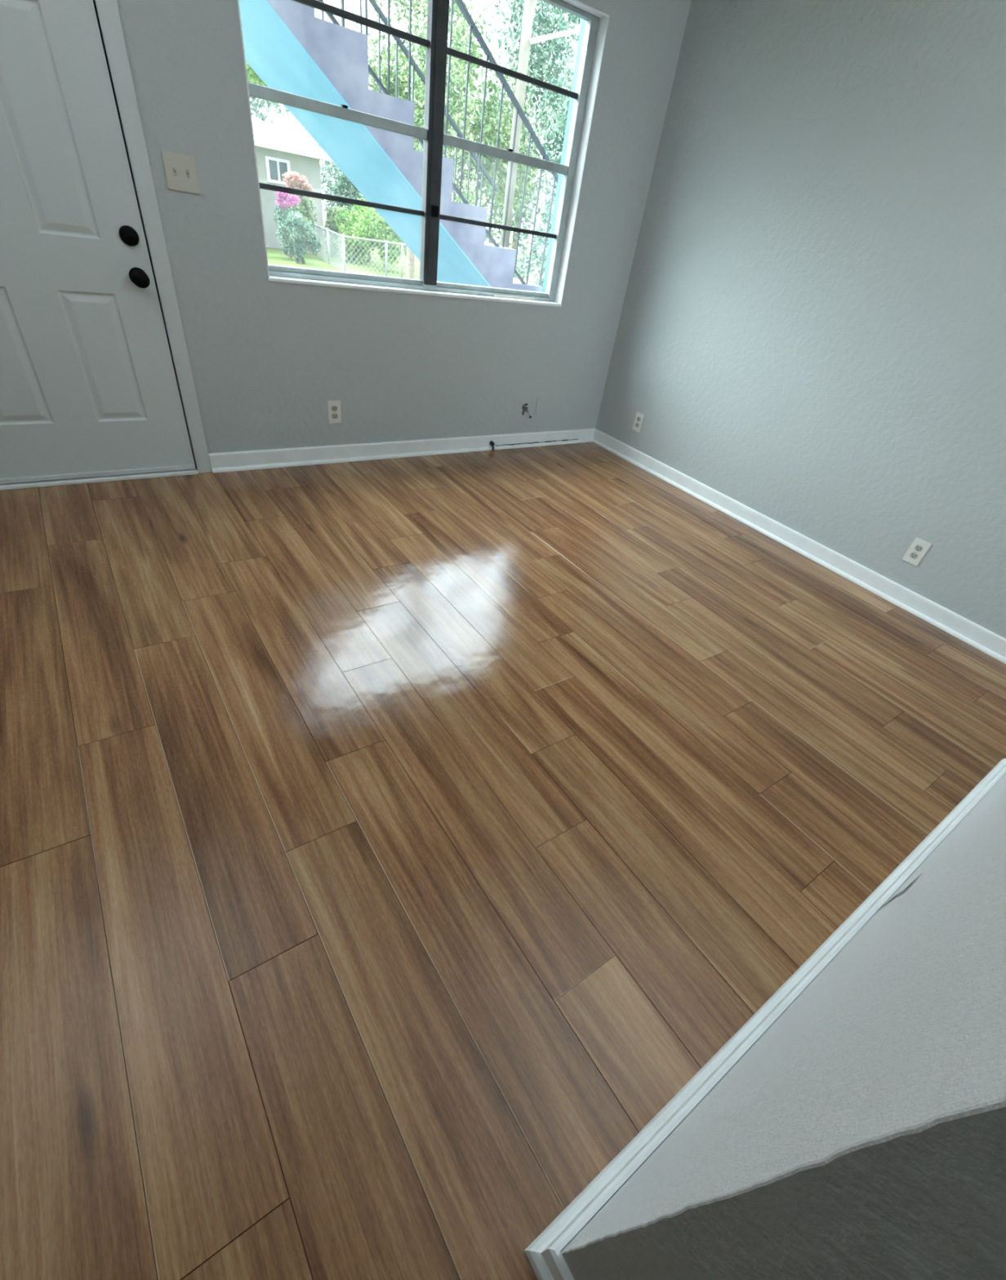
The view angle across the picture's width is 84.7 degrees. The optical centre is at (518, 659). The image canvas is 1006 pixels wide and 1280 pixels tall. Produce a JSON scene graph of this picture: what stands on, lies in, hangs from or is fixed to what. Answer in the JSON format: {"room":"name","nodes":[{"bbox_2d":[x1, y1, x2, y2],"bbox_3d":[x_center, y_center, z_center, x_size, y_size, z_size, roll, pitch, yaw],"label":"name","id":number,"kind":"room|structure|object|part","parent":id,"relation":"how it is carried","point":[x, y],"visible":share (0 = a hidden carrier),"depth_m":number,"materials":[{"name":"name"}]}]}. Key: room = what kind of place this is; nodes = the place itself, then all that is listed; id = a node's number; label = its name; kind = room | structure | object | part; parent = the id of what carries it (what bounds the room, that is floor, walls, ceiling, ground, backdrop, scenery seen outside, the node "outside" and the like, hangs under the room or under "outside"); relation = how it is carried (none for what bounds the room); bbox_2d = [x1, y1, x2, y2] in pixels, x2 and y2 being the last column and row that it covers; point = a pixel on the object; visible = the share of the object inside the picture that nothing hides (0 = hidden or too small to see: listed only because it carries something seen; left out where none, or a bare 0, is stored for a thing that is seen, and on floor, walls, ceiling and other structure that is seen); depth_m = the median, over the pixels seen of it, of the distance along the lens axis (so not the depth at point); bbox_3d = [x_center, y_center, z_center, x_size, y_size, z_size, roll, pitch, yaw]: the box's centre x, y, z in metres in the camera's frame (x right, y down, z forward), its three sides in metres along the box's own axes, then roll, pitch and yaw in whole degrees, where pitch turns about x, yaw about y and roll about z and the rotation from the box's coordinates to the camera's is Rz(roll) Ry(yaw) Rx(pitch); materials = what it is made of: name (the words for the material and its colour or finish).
{"room":"empty living room","nodes":[
{"label":"empty living room","id":0,"kind":"room"},
{"bbox_2d":[93,0,691,468],"bbox_3d":[-1.450,-1.950,2.133,5.528,2.440,0.130,-18,47,-32],"label":"wall","id":1,"kind":"structure","parent":0,"point":[267,358],"depth_m":2.87,"materials":[{"name":"grey paint"}]},
{"bbox_2d":[0,0,211,490],"bbox_3d":[-1.847,-1.662,1.960,0.983,2.093,0.194,-18,47,-32],"label":"door","id":2,"kind":"structure","parent":1,"relation":"in","point":[89,391],"depth_m":2.17,"materials":[{"name":"white paint"}]},
{"bbox_3d":[-1.546,-1.554,2.253,0.066,0.066,0.070,-18,47,-32],"label":"knob","id":3,"kind":"part","parent":2,"relation":"part of","materials":[{"name":"black metal"}]},
{"bbox_3d":[-1.829,-1.644,1.942,0.983,2.093,0.016,-18,47,-32],"label":"casing","id":4,"kind":"part","parent":2,"relation":"part of","materials":[{"name":"white paint"}]},
{"bbox_2d":[160,150,200,194],"bbox_3d":[-1.324,-1.909,2.167,0.116,0.116,0.022,-18,47,-32],"label":"light switch","id":5,"kind":"object","parent":1,"relation":"attached to","point":[180,170],"visible":1,"depth_m":2.17,"materials":[{"name":"beige plastic"}]},
{"bbox_2d":[326,400,341,423],"bbox_3d":[-1.012,-1.356,3.028,0.074,0.120,0.008,-18,47,-32],"label":"wall outlet","id":6,"kind":"object","parent":1,"relation":"attached to","point":[334,410],"visible":1,"depth_m":3.03,"materials":[{"name":"white plastic"}]},
{"bbox_2d":[331,405,337,411],"bbox_3d":[-1.007,-1.370,3.014,0.035,0.027,0.002,-18,47,-32],"label":"socket","id":7,"kind":"object","parent":6,"relation":"attached to","point":[334,408],"depth_m":3.01,"materials":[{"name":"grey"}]},
{"bbox_2d":[331,413,337,418],"bbox_3d":[-1.013,-1.339,3.039,0.035,0.027,0.002,-18,47,-32],"label":"socket","id":8,"kind":"object","parent":6,"relation":"attached to","point":[333,415],"depth_m":3.04,"materials":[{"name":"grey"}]},
{"bbox_2d":[208,428,595,472],"bbox_3d":[-0.498,-1.356,3.514,2.661,0.091,0.026,-18,47,-32],"label":"baseboard","id":9,"kind":"structure","parent":1,"relation":"attached to","point":[221,462],"depth_m":3.31,"materials":[{"name":"white paint"}]},
{"bbox_2d":[236,0,608,306],"bbox_3d":[-0.384,-2.463,2.639,1.745,1.215,0.118,-18,47,-32],"label":"window","id":10,"kind":"structure","parent":1,"relation":"in","point":[433,135],"depth_m":2.74,"materials":[{"name":"white paint"}]},
{"bbox_3d":[-0.764,-2.378,2.404,0.798,0.038,0.034,-18,47,-32],"label":"meeting rail","id":11,"kind":"part","parent":10,"relation":"part of","materials":[{"name":"metal"}]},
{"bbox_3d":[-0.471,-2.001,3.011,1.745,0.014,0.118,-18,47,-32],"label":"sill","id":12,"kind":"part","parent":10,"relation":"part of","materials":[{"name":"white paint"}]},
{"bbox_3d":[-0.057,-2.611,2.861,0.787,0.038,0.034,-18,47,-32],"label":"meeting rail","id":13,"kind":"part","parent":10,"relation":"part of","materials":[{"name":"metal"}]},
{"bbox_2d":[488,440,494,451],"bbox_3d":[-0.179,-1.436,3.715,0.027,0.060,0.044,-18,47,-32],"label":"stub","id":14,"kind":"object","parent":1,"relation":"attached to","point":[491,443],"visible":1,"depth_m":3.71,"materials":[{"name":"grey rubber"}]},
{"bbox_2d":[521,403,531,417],"bbox_3d":[0.054,-1.684,3.732,0.075,0.090,0.028,5,39,-8],"label":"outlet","id":15,"kind":"object","parent":1,"relation":"attached to","point":[524,408],"visible":1,"depth_m":3.73,"materials":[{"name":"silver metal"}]},
{"bbox_2d":[534,395,545,413],"bbox_3d":[0.147,-1.740,3.778,0.070,0.114,0.005,-18,47,-32],"label":"blank cover plate","id":16,"kind":"object","parent":1,"relation":"attached to","point":[540,399],"visible":1,"depth_m":3.77,"materials":[{"name":"grey paint"}]},
{"bbox_2d":[0,441,1005,1279],"bbox_3d":[-0.082,0.616,1.328,5.528,0.120,5.535,-18,47,-32],"label":"floor","id":17,"kind":"structure","parent":0,"point":[386,845],"depth_m":1.43,"materials":[{"name":"laminate"}]},
{"bbox_2d":[560,773,1005,1279],"bbox_3d":[1.126,-0.211,0.577,2.061,2.440,0.238,-18,47,-32],"label":"wall partition","id":18,"kind":"structure","parent":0,"point":[861,1135],"depth_m":0.42,"materials":[{"name":"white paint"}]},
{"bbox_2d":[524,758,1005,1279],"bbox_3d":[0.947,0.686,1.313,2.117,0.091,0.266,-18,47,-32],"label":"baseboard","id":19,"kind":"structure","parent":18,"relation":"attached to","point":[544,1255],"depth_m":1.05,"materials":[{"name":"white paint"}]},
{"bbox_2d":[595,0,1005,638],"bbox_3d":[2.301,-1.096,1.955,0.100,2.440,5.335,-18,47,-32],"label":"wall","id":20,"kind":"structure","parent":0,"point":[811,333],"depth_m":2.67,"materials":[{"name":"grey paint"}]},
{"bbox_2d":[631,411,644,432],"bbox_3d":[0.829,-1.652,3.844,0.008,0.120,0.074,-18,47,-32],"label":"wall outlet","id":21,"kind":"object","parent":20,"relation":"attached to","point":[638,419],"visible":1,"depth_m":3.84,"materials":[{"name":"white plastic"}]},
{"bbox_2d":[591,428,1005,663],"bbox_3d":[2.079,-0.173,2.650,0.026,0.091,5.335,-18,47,-32],"label":"baseboard","id":22,"kind":"structure","parent":20,"relation":"attached to","point":[992,644],"depth_m":3.05,"materials":[{"name":"white paint"}]},
{"bbox_2d":[902,537,931,565],"bbox_3d":[1.942,-0.525,2.698,0.008,0.122,0.076,-18,47,-32],"label":"wall outlet","id":23,"kind":"object","parent":20,"relation":"attached to","point":[918,548],"visible":1,"depth_m":2.69,"materials":[{"name":"white plastic"}]},
{"bbox_2d":[909,552,917,559],"bbox_3d":[1.937,-0.509,2.709,0.002,0.027,0.035,-18,47,-32],"label":"socket","id":24,"kind":"object","parent":23,"relation":"attached to","point":[912,555],"depth_m":2.71,"materials":[{"name":"grey plastic"}]},
{"bbox_2d":[914,545,922,551],"bbox_3d":[1.943,-0.540,2.684,0.002,0.027,0.035,-18,47,-32],"label":"socket","id":25,"kind":"object","parent":23,"relation":"attached to","point":[917,548],"depth_m":2.68,"materials":[{"name":"grey plastic"}]},
{"label":"outside","id":26,"kind":"structure","parent":0,"visible":0},
{"bbox_2d":[266,221,546,286],"bbox_3d":[-18.314,-16.618,19.843,120.000,1.580,56.735,-18,47,-32],"label":"ground","id":27,"kind":"structure","parent":26,"point":[275,256],"depth_m":25.35,"materials":[{"name":"plant"}]},
{"bbox_2d":[245,62,267,87],"bbox_3d":[-10.635,-20.299,21.327,3.188,7.730,3.151,22,40,14],"label":"tree","id":28,"kind":"object","parent":27,"relation":"on","point":[252,77],"visible":0.02,"depth_m":19.99,"materials":[{"name":"green plant"}]},
{"bbox_2d":[249,96,288,123],"bbox_3d":[-18.823,-35.174,35.524,8.433,10.677,5.635,-18,47,-32],"label":"tree","id":29,"kind":"object","parent":27,"relation":"on","point":[269,104],"visible":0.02,"depth_m":35.77,"materials":[{"name":"green plant"}]},
{"bbox_2d":[272,191,301,259],"bbox_3d":[-9.642,-18.073,23.088,0.949,2.388,1.123,34,44,27],"label":"flowering shrub","id":30,"kind":"object","parent":27,"relation":"on","point":[284,201],"visible":0.56,"depth_m":22.65,"materials":[{"name":"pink plant"}]},
{"bbox_2d":[251,115,333,253],"bbox_3d":[-14.807,-23.033,26.090,10.040,5.358,7.600,-18,47,-32],"label":"house","id":31,"kind":"structure","parent":27,"relation":"on","point":[277,152],"depth_m":25.31,"materials":[{"name":"white paint"}]},
{"bbox_2d":[275,209,321,263],"bbox_3d":[-8.939,-17.060,22.395,1.759,1.934,0.940,-18,47,-32],"label":"shrub","id":32,"kind":"object","parent":27,"relation":"on","point":[295,230],"visible":0.99,"depth_m":22.14,"materials":[{"name":"green plant"}]},
{"bbox_2d":[281,170,317,248],"bbox_3d":[-9.743,-19.791,24.691,1.534,3.088,1.204,-18,47,-32],"label":"flowering shrub","id":33,"kind":"object","parent":27,"relation":"on","point":[295,180],"visible":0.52,"depth_m":24.18,"materials":[{"name":"green plant"}]},
{"bbox_2d":[323,205,343,258],"bbox_3d":[-9.015,-20.626,26.849,1.083,2.386,1.014,-18,47,-32],"label":"shrub","id":34,"kind":"object","parent":27,"relation":"on","point":[330,222],"visible":0.58,"depth_m":26.45,"materials":[{"name":"green plant"}]},
{"bbox_2d":[317,145,363,222],"bbox_3d":[-10.367,-30.776,34.923,4.892,7.175,4.011,-18,47,-32],"label":"tree","id":35,"kind":"object","parent":27,"relation":"on","point":[343,186],"visible":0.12,"depth_m":34.56,"materials":[{"name":"green plant"}]},
{"bbox_2d":[333,195,370,264],"bbox_3d":[-7.550,-19.935,25.949,2.074,3.057,1.667,-18,47,-32],"label":"shrub","id":36,"kind":"object","parent":27,"relation":"on","point":[346,228],"visible":0.62,"depth_m":25.53,"materials":[{"name":"green plant"}]},
{"bbox_2d":[342,191,379,262],"bbox_3d":[-7.590,-21.713,27.608,2.764,3.193,1.708,-18,47,-32],"label":"shrub","id":37,"kind":"object","parent":27,"relation":"on","point":[360,193],"visible":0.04,"depth_m":27.08,"materials":[{"name":"green plant"}]},
{"bbox_2d":[351,205,406,270],"bbox_3d":[-6.081,-18.993,24.994,3.285,2.471,1.639,-18,47,-32],"label":"shrub","id":38,"kind":"object","parent":27,"relation":"on","point":[375,228],"visible":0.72,"depth_m":24.42,"materials":[{"name":"green plant"}]},
{"bbox_2d":[238,0,558,292],"bbox_3d":[-1.091,-3.709,3.181,4.494,4.213,1.054,-18,47,-32],"label":"staircase","id":39,"kind":"structure","parent":27,"relation":"on","point":[292,50],"depth_m":3.40,"materials":[{"name":"concrete"}]},
{"bbox_3d":[-1.532,-4.204,3.092,3.671,3.448,0.035,-18,47,-32],"label":"railing","id":40,"kind":"part","parent":39,"relation":"part of","materials":[{"name":"grey metal"}]},
{"bbox_2d":[353,0,494,279],"bbox_3d":[-3.058,-15.306,16.271,4.038,8.071,3.818,-3,40,-17],"label":"tree","id":41,"kind":"object","parent":27,"relation":"on","point":[402,78],"visible":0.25,"depth_m":14.61,"materials":[{"name":"green plant"}]},
{"bbox_2d":[314,223,544,284],"bbox_3d":[-3.389,-19.582,27.272,13.372,1.457,6.490,-18,47,-32],"label":"fence","id":42,"kind":"object","parent":27,"relation":"on","point":[318,230],"visible":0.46,"depth_m":22.88,"materials":[{"name":"silver metal"}]},
{"bbox_3d":[-8.217,-18.441,23.704,0.060,0.167,6.500,-10,43,-24],"label":"rail","id":43,"kind":"part","parent":42,"relation":"part of","materials":[{"name":"silver metal"}]},
{"bbox_3d":[-8.308,-17.959,24.091,0.086,1.350,0.090,-18,47,-32],"label":"fence post","id":44,"kind":"part","parent":42,"relation":"part of","materials":[{"name":"silver metal"}]},
{"bbox_3d":[-6.936,-16.000,21.891,0.086,1.350,0.090,-18,47,-32],"label":"fence post","id":45,"kind":"part","parent":42,"relation":"part of","materials":[{"name":"silver metal"}]},
{"bbox_3d":[-6.119,-16.721,21.973,1.794,0.060,0.060,-18,47,-32],"label":"rail","id":46,"kind":"part","parent":42,"relation":"part of","materials":[{"name":"silver metal"}]},
{"bbox_3d":[-5.484,-16.479,22.830,0.086,1.350,0.090,-18,47,-32],"label":"fence post","id":47,"kind":"part","parent":42,"relation":"part of","materials":[{"name":"silver metal"}]},
{"bbox_3d":[-5.109,-17.054,22.626,0.702,0.060,0.060,-18,47,-32],"label":"rail","id":48,"kind":"part","parent":42,"relation":"part of","materials":[{"name":"silver metal"}]},
{"bbox_3d":[-4.916,-16.666,23.197,0.086,1.350,0.090,-18,47,-32],"label":"fence post","id":49,"kind":"part","parent":42,"relation":"part of","materials":[{"name":"silver metal"}]},
{"bbox_2d":[400,0,548,244],"bbox_3d":[-1.302,-11.446,13.113,4.130,6.109,3.057,-18,47,-32],"label":"tree","id":50,"kind":"object","parent":27,"relation":"on","point":[489,122],"visible":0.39,"depth_m":12.20,"materials":[{"name":"green plant"}]},
{"bbox_2d":[453,179,518,275],"bbox_3d":[-0.937,-7.497,10.507,1.883,2.488,1.459,-18,47,-32],"label":"shrub","id":51,"kind":"object","parent":27,"relation":"on","point":[457,200],"visible":0.03,"depth_m":9.82,"materials":[{"name":"green plant"}]},
{"bbox_2d":[446,0,581,268],"bbox_3d":[-0.120,-18.183,19.517,6.353,9.519,3.147,-25,50,-37],"label":"tree","id":52,"kind":"object","parent":27,"relation":"on","point":[543,20],"visible":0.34,"depth_m":18.34,"materials":[{"name":"green plant"}]},
{"bbox_2d":[513,182,557,292],"bbox_3d":[0.639,-5.810,8.372,1.582,2.184,1.227,-18,47,-32],"label":"shrub","id":53,"kind":"object","parent":27,"relation":"on","point":[545,209],"visible":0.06,"depth_m":8.14,"materials":[{"name":"green plant"}]},
{"bbox_2d":[499,0,579,248],"bbox_3d":[0.554,-8.544,7.172,0.966,8.050,0.193,-1,40,-14],"label":"utility pole","id":54,"kind":"object","parent":27,"relation":"on","point":[526,41],"visible":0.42,"depth_m":7.56,"materials":[{"name":"white paint"}]},
{"bbox_3d":[0.566,-8.329,7.358,0.870,0.345,0.056,-7,42,-21],"label":"cross arm","id":55,"kind":"part","parent":54,"relation":"part of","materials":[{"name":"white paint"}]},
{"bbox_2d":[532,53,573,272],"bbox_3d":[1.368,-10.195,12.721,2.433,4.968,2.230,-15,45,-28],"label":"tree","id":56,"kind":"object","parent":27,"relation":"on","point":[560,139],"visible":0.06,"depth_m":11.63,"materials":[{"name":"green plant"}]},
{"bbox_2d":[542,18,585,292],"bbox_3d":[0.435,-3.903,3.370,0.065,4.730,0.100,-18,47,-32],"label":"porch post","id":57,"kind":"object","parent":27,"relation":"on","point":[583,22],"visible":0.07,"depth_m":3.72,"materials":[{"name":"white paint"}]}
]}

